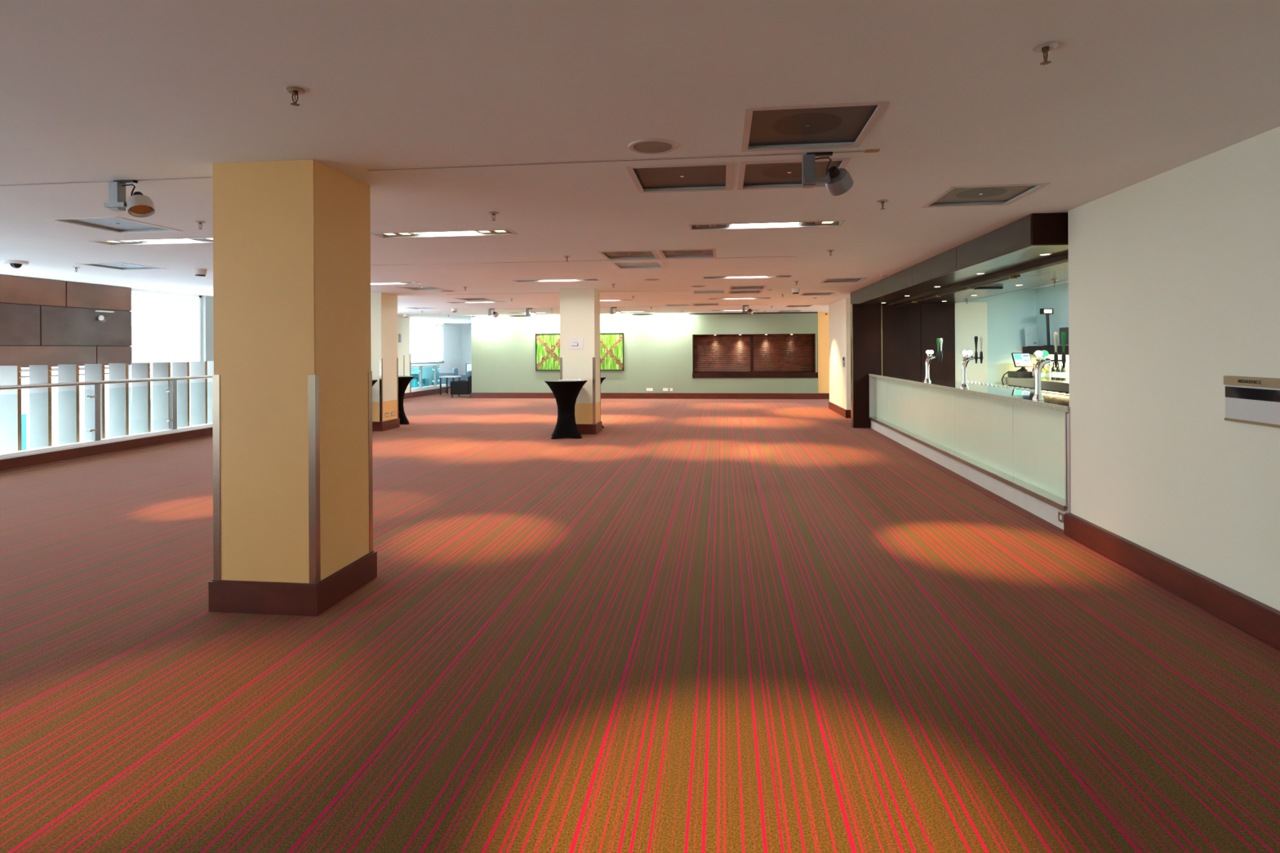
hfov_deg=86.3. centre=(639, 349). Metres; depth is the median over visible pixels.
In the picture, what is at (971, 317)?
wall
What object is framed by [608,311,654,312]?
recessed light
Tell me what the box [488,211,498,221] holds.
sprinkler
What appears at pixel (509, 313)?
recessed light
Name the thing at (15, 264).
dome camera
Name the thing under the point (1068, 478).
trim
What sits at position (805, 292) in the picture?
grille
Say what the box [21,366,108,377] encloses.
window
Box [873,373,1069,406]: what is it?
countertop
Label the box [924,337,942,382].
beer font
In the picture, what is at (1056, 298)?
wall
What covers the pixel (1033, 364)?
bottle
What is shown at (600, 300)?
recessed light
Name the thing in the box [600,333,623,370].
framed picture
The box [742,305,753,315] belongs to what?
track spotlight
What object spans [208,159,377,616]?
square column
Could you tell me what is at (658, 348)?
wall
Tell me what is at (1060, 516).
wall socket
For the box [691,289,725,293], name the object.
ceiling vent
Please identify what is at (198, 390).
upright fin
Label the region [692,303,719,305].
ceiling vent
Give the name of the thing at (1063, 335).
tap
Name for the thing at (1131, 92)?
ceiling
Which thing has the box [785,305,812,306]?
ceiling vent
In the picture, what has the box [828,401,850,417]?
baseboard
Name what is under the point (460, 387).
armchair
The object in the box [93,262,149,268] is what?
grille
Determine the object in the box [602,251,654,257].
grille
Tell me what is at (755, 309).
recessed light
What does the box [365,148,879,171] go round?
track
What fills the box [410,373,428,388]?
glass panel
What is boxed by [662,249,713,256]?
grille
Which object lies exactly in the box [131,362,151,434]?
upright fin
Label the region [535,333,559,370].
framed picture
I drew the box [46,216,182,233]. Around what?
ceiling vent
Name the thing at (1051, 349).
wall shelf
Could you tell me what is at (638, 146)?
grille
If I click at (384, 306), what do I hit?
square column
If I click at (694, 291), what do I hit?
grille
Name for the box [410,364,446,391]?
glass railing
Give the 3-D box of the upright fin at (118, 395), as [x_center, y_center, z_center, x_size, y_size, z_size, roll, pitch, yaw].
[-9.275,1.446,12.161,0.340,2.410,0.055,0,0,7]
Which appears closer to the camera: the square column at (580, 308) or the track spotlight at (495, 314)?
the square column at (580, 308)
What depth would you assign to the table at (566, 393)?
13.14 m
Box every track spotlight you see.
[103,179,155,217]
[487,308,498,317]
[525,307,536,317]
[609,306,620,316]
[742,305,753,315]
[801,151,853,195]
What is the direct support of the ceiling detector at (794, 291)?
attached to the ceiling
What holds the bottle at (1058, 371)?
on the bar
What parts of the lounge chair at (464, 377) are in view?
armrest, backrest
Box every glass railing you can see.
[0,374,213,473]
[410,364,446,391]
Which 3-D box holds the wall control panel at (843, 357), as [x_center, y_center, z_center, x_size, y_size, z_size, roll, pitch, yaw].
[5.076,0.302,17.008,0.020,0.260,0.260,0,0,7]
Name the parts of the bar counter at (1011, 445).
glass panel, glass panel, glass panel, kick panel, glass panel, glass panel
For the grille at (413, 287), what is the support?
attached to the ceiling vent at (428, 286)
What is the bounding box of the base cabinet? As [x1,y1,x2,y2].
[466,363,471,374]
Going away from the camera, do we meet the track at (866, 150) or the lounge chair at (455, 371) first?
the track at (866, 150)
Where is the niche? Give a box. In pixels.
[692,333,817,377]
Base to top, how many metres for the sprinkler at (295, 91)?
0.070 m
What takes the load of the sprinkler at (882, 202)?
attached to the ceiling
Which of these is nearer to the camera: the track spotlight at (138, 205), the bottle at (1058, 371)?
the track spotlight at (138, 205)
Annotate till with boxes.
[1008,352,1033,377]
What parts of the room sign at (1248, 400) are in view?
rail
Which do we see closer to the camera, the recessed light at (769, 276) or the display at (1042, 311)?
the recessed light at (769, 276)
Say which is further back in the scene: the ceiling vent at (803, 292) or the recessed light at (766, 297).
the recessed light at (766, 297)
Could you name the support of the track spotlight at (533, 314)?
hanging from the ceiling
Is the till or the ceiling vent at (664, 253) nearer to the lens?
the ceiling vent at (664, 253)
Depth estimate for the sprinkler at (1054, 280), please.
9.51 m
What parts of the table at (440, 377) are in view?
leg, leg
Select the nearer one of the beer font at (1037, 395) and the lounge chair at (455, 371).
the beer font at (1037, 395)
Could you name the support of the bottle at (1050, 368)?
on the bar
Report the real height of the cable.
0.364 m
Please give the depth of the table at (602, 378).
14.84 m
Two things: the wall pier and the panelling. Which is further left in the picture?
the wall pier
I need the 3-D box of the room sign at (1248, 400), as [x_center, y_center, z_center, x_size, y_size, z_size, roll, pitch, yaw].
[3.607,0.301,3.905,0.026,0.278,0.710,0,0,7]
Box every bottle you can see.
[1031,364,1035,377]
[1040,368,1044,378]
[1044,365,1048,379]
[1048,364,1051,379]
[1050,361,1056,380]
[1055,362,1061,380]
[1060,366,1066,380]
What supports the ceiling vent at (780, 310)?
in the ceiling
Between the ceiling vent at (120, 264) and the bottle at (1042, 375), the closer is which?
the ceiling vent at (120, 264)
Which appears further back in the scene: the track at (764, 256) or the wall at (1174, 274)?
the track at (764, 256)
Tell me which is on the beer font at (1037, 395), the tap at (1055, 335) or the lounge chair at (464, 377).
the tap at (1055, 335)
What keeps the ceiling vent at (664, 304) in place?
in the ceiling
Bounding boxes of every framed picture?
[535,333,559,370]
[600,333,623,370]
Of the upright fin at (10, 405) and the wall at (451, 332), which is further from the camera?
the wall at (451, 332)
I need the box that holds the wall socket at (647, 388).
[646,387,653,391]
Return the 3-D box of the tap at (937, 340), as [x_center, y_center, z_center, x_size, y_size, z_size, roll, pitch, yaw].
[4.680,-0.001,10.720,0.048,0.367,0.039,0,0,7]
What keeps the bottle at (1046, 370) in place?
on the bar
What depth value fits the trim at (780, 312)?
23.52 m
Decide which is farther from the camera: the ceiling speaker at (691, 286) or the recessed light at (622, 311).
the recessed light at (622, 311)
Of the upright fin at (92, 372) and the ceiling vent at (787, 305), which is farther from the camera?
the ceiling vent at (787, 305)
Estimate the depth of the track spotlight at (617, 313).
19.70 m
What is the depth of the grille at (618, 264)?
10.07 m
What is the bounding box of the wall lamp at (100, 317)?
[95,310,114,320]
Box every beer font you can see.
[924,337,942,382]
[960,336,982,388]
[1031,331,1066,400]
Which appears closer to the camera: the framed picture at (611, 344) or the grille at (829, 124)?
the grille at (829, 124)
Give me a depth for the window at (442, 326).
30.61 m
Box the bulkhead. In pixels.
[850,212,1068,304]
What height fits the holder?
0.408 m
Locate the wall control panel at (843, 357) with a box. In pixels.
[842,356,844,367]
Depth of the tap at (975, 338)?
9.08 m
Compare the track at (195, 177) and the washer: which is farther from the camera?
the washer
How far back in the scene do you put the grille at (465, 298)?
16.75 m
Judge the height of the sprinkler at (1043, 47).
0.070 m
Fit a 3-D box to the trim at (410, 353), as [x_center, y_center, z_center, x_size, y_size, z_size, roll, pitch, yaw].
[-8.335,0.846,24.470,0.030,1.400,0.515,0,0,7]
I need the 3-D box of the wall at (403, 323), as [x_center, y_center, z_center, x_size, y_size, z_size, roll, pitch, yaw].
[-9.095,0.430,23.319,1.200,3.240,2.950,0,0,7]
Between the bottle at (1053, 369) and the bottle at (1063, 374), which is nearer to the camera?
the bottle at (1063, 374)
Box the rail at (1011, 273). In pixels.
[885,253,1068,306]
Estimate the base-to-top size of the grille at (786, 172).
0.006 m
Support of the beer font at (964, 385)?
on the bar counter at (1011, 445)
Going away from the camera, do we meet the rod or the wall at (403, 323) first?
the rod
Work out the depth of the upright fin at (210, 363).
14.47 m
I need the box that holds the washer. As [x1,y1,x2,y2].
[656,312,684,313]
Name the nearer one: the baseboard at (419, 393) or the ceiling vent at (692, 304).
the ceiling vent at (692, 304)
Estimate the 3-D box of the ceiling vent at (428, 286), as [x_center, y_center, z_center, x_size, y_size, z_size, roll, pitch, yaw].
[-4.314,-1.227,13.507,0.714,0.034,0.774,0,0,7]
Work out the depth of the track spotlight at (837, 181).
4.27 m
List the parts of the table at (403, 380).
panel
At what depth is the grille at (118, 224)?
6.67 m
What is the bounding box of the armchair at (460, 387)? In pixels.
[450,375,471,397]
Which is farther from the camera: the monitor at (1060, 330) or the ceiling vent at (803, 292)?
the ceiling vent at (803, 292)
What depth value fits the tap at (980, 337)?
9.08 m
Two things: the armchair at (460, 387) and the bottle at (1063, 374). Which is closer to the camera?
the bottle at (1063, 374)
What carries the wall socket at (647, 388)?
attached to the wall at (658, 348)
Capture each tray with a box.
[558,378,586,381]
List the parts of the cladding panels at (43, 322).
panel, panel, panel, panel, panel, panel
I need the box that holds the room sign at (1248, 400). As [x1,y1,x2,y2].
[1223,375,1279,427]
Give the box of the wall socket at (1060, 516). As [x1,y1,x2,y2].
[1057,511,1063,523]
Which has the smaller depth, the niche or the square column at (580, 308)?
the square column at (580, 308)
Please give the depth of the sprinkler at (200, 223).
6.49 m
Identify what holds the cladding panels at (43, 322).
hanging from the ceiling
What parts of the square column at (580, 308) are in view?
skirting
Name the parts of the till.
cash drawer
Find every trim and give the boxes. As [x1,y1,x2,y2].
[403,353,411,392]
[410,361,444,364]
[471,311,817,316]
[1066,413,1071,512]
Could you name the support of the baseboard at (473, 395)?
attached to the wall at (658, 348)
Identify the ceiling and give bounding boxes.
[0,0,1279,324]
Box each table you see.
[372,379,377,432]
[398,375,414,424]
[439,376,461,395]
[544,379,586,439]
[600,376,605,427]
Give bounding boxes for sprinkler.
[194,221,205,229]
[284,86,306,106]
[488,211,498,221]
[826,249,834,256]
[876,199,888,209]
[1032,41,1058,65]
[1051,279,1058,286]
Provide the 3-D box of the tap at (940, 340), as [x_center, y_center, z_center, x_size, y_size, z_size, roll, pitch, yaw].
[4.725,-0.002,10.715,0.048,0.367,0.039,0,0,7]
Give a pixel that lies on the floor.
(677, 625)
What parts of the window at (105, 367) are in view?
frame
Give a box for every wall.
[397,315,409,393]
[410,323,461,386]
[461,324,471,374]
[471,311,818,393]
[817,311,829,393]
[828,297,850,409]
[955,302,987,382]
[962,288,1036,386]
[1036,282,1068,378]
[1067,126,1279,610]
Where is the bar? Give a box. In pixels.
[1002,377,1069,394]
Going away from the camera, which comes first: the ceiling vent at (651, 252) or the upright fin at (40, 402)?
the ceiling vent at (651, 252)
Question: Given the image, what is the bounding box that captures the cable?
[1001,371,1008,385]
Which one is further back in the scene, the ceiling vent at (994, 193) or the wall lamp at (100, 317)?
the wall lamp at (100, 317)
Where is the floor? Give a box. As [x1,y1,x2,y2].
[0,387,1279,852]
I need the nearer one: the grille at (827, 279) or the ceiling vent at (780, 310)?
the grille at (827, 279)
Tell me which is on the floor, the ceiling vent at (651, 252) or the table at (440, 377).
the table at (440, 377)
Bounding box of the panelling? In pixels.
[850,302,955,427]
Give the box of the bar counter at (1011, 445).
[868,373,1069,529]
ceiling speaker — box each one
[627,138,677,154]
[644,278,660,280]
[690,285,706,287]
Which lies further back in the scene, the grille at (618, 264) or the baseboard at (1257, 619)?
the grille at (618, 264)
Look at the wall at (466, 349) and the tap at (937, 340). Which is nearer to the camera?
the tap at (937, 340)
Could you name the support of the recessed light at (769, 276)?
in the ceiling
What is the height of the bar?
1.100 m
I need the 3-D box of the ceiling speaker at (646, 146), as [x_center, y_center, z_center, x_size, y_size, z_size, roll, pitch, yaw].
[0.077,-1.235,4.159,0.300,0.010,0.300,0,0,7]
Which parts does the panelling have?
panel, panel, panel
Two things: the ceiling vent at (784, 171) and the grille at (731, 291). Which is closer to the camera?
the ceiling vent at (784, 171)
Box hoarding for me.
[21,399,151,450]
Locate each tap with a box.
[936,337,939,361]
[939,337,942,361]
[973,336,977,363]
[979,336,982,363]
[1053,331,1057,368]
[1061,332,1066,368]
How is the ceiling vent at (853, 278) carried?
in the ceiling
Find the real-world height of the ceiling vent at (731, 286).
0.034 m
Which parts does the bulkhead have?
fascia panel, fascia panel, soffit panel, fascia panel, soffit panel, bar canopy, soffit panel, fascia panel, soffit panel, soffit panel, soffit panel, soffit panel, panel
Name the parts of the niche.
louvre panel, sill, louvre panel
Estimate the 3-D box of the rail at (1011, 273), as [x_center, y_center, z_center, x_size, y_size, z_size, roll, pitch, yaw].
[4.790,-0.924,10.329,0.190,0.095,8.150,0,0,7]
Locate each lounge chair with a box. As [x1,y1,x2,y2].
[436,368,457,386]
[457,370,471,380]
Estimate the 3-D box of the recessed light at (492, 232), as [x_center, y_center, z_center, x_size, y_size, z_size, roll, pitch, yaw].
[-2.074,-1.278,7.226,1.510,0.111,0.290,0,0,7]
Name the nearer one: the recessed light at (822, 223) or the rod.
the recessed light at (822, 223)
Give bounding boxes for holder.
[1022,326,1039,346]
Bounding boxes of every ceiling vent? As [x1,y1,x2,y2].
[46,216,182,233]
[75,262,166,270]
[395,285,445,290]
[407,306,435,309]
[454,297,493,300]
[597,249,659,259]
[610,261,665,269]
[625,162,732,193]
[657,248,716,258]
[663,304,690,306]
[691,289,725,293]
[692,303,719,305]
[728,285,766,289]
[728,289,762,293]
[737,157,850,190]
[741,100,889,151]
[777,310,801,311]
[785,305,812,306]
[800,292,835,295]
[820,277,867,283]
[921,182,1049,208]
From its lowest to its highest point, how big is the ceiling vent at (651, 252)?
0.034 m
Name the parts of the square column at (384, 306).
skirting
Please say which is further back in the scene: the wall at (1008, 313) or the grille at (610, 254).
the wall at (1008, 313)
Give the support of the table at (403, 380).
on the floor
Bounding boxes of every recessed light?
[88,237,213,244]
[370,229,516,238]
[370,281,422,284]
[447,301,505,302]
[509,312,543,313]
[511,278,599,282]
[600,299,634,301]
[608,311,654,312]
[688,220,845,230]
[702,275,792,279]
[708,297,771,299]
[711,309,759,311]
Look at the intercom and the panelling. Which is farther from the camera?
the intercom
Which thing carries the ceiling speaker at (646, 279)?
attached to the ceiling
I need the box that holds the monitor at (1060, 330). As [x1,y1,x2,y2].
[1057,327,1068,346]
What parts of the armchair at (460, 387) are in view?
armrest, backrest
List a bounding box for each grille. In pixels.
[67,217,165,230]
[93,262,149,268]
[408,286,436,288]
[465,297,487,299]
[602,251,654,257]
[615,262,660,266]
[633,141,671,152]
[633,164,726,188]
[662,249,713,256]
[693,290,723,292]
[730,290,759,292]
[731,285,764,288]
[742,160,842,185]
[748,105,877,146]
[804,292,832,293]
[825,278,862,281]
[932,185,1036,204]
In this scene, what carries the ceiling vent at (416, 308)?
in the ceiling
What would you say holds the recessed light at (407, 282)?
in the ceiling
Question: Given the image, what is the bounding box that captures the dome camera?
[3,259,29,268]
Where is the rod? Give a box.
[958,286,1003,289]
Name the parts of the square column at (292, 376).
skirting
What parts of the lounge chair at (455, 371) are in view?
armrest, backrest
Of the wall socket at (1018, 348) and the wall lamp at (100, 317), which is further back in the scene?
the wall socket at (1018, 348)
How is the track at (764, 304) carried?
attached to the ceiling
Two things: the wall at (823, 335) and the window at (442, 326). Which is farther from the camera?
the window at (442, 326)
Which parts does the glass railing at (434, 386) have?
post, handrail, sill, post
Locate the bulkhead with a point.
(1046, 254)
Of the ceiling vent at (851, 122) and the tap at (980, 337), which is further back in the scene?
the tap at (980, 337)
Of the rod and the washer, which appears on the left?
the washer
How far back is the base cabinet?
31.62 m
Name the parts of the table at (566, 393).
panel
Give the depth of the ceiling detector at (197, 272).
10.17 m
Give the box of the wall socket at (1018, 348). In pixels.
[1016,346,1021,351]
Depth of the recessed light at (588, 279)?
12.20 m
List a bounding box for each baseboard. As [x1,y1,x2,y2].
[403,387,446,399]
[471,392,829,399]
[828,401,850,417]
[1063,512,1279,649]
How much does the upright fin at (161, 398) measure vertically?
2.410 m
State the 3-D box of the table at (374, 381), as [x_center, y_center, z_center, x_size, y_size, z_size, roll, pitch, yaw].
[-5.814,1.180,13.990,0.830,1.104,0.830,0,0,1]
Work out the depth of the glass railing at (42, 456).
11.27 m
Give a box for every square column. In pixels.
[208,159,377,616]
[370,293,399,431]
[560,288,602,434]
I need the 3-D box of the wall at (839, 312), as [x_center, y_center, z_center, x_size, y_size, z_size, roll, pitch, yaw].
[5.378,0.200,17.057,0.570,2.940,4.650,0,0,7]
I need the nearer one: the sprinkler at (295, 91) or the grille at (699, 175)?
the sprinkler at (295, 91)
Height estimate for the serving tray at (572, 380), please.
0.031 m
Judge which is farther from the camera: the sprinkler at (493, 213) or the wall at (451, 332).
the wall at (451, 332)
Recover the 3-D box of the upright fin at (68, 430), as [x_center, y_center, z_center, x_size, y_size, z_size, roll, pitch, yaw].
[-9.386,1.447,11.230,0.340,2.410,0.055,0,0,7]
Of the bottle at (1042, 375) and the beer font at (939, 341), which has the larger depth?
the bottle at (1042, 375)
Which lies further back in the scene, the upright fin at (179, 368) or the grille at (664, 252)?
the upright fin at (179, 368)
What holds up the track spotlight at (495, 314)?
hanging from the ceiling
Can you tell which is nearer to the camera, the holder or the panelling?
the holder
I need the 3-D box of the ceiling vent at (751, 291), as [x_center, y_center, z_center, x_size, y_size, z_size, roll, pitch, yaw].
[2.274,-1.264,14.784,0.714,0.034,0.774,0,0,7]
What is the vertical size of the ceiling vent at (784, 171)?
0.034 m
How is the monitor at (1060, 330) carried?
on the wall shelf
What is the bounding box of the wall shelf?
[1022,345,1068,355]
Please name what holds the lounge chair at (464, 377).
on the floor
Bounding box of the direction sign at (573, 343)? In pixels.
[568,337,583,349]
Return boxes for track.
[0,176,213,186]
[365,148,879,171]
[380,256,794,265]
[514,304,768,308]
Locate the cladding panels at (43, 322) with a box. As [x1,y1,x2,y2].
[0,274,132,367]
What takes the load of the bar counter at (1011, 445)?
on the floor
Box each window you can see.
[21,325,195,449]
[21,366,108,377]
[128,288,201,435]
[409,322,443,363]
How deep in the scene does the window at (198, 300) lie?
14.89 m
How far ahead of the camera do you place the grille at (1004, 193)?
5.62 m
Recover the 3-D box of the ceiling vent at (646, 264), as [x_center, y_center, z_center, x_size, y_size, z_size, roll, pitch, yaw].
[-0.018,-1.251,10.022,0.714,0.034,0.774,0,0,7]
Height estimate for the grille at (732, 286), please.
0.006 m
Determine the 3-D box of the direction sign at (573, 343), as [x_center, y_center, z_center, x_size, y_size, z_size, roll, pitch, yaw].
[-1.298,-0.123,13.791,0.310,0.220,0.020,0,0,7]
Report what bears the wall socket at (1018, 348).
attached to the wall at (1008, 313)
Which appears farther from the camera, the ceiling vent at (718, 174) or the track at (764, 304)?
the track at (764, 304)
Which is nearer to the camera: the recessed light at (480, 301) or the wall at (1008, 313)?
the wall at (1008, 313)
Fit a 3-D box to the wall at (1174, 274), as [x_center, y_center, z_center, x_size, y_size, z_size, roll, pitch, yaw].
[3.389,0.211,0.914,0.250,2.940,10.620,0,0,7]
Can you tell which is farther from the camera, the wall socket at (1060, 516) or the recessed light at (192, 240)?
the recessed light at (192, 240)
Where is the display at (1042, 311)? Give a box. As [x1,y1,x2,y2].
[1040,308,1053,346]
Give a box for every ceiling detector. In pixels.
[193,268,207,276]
[791,288,799,293]
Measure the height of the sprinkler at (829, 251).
0.070 m
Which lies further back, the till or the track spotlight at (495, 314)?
the track spotlight at (495, 314)
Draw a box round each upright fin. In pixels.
[0,365,22,453]
[29,364,52,448]
[57,364,79,444]
[84,364,105,441]
[108,363,128,437]
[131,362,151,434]
[152,362,170,431]
[172,361,190,427]
[190,361,207,426]
[207,360,213,423]
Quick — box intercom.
[398,333,403,342]
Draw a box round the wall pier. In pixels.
[195,295,213,361]
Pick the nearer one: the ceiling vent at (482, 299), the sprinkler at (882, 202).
the sprinkler at (882, 202)

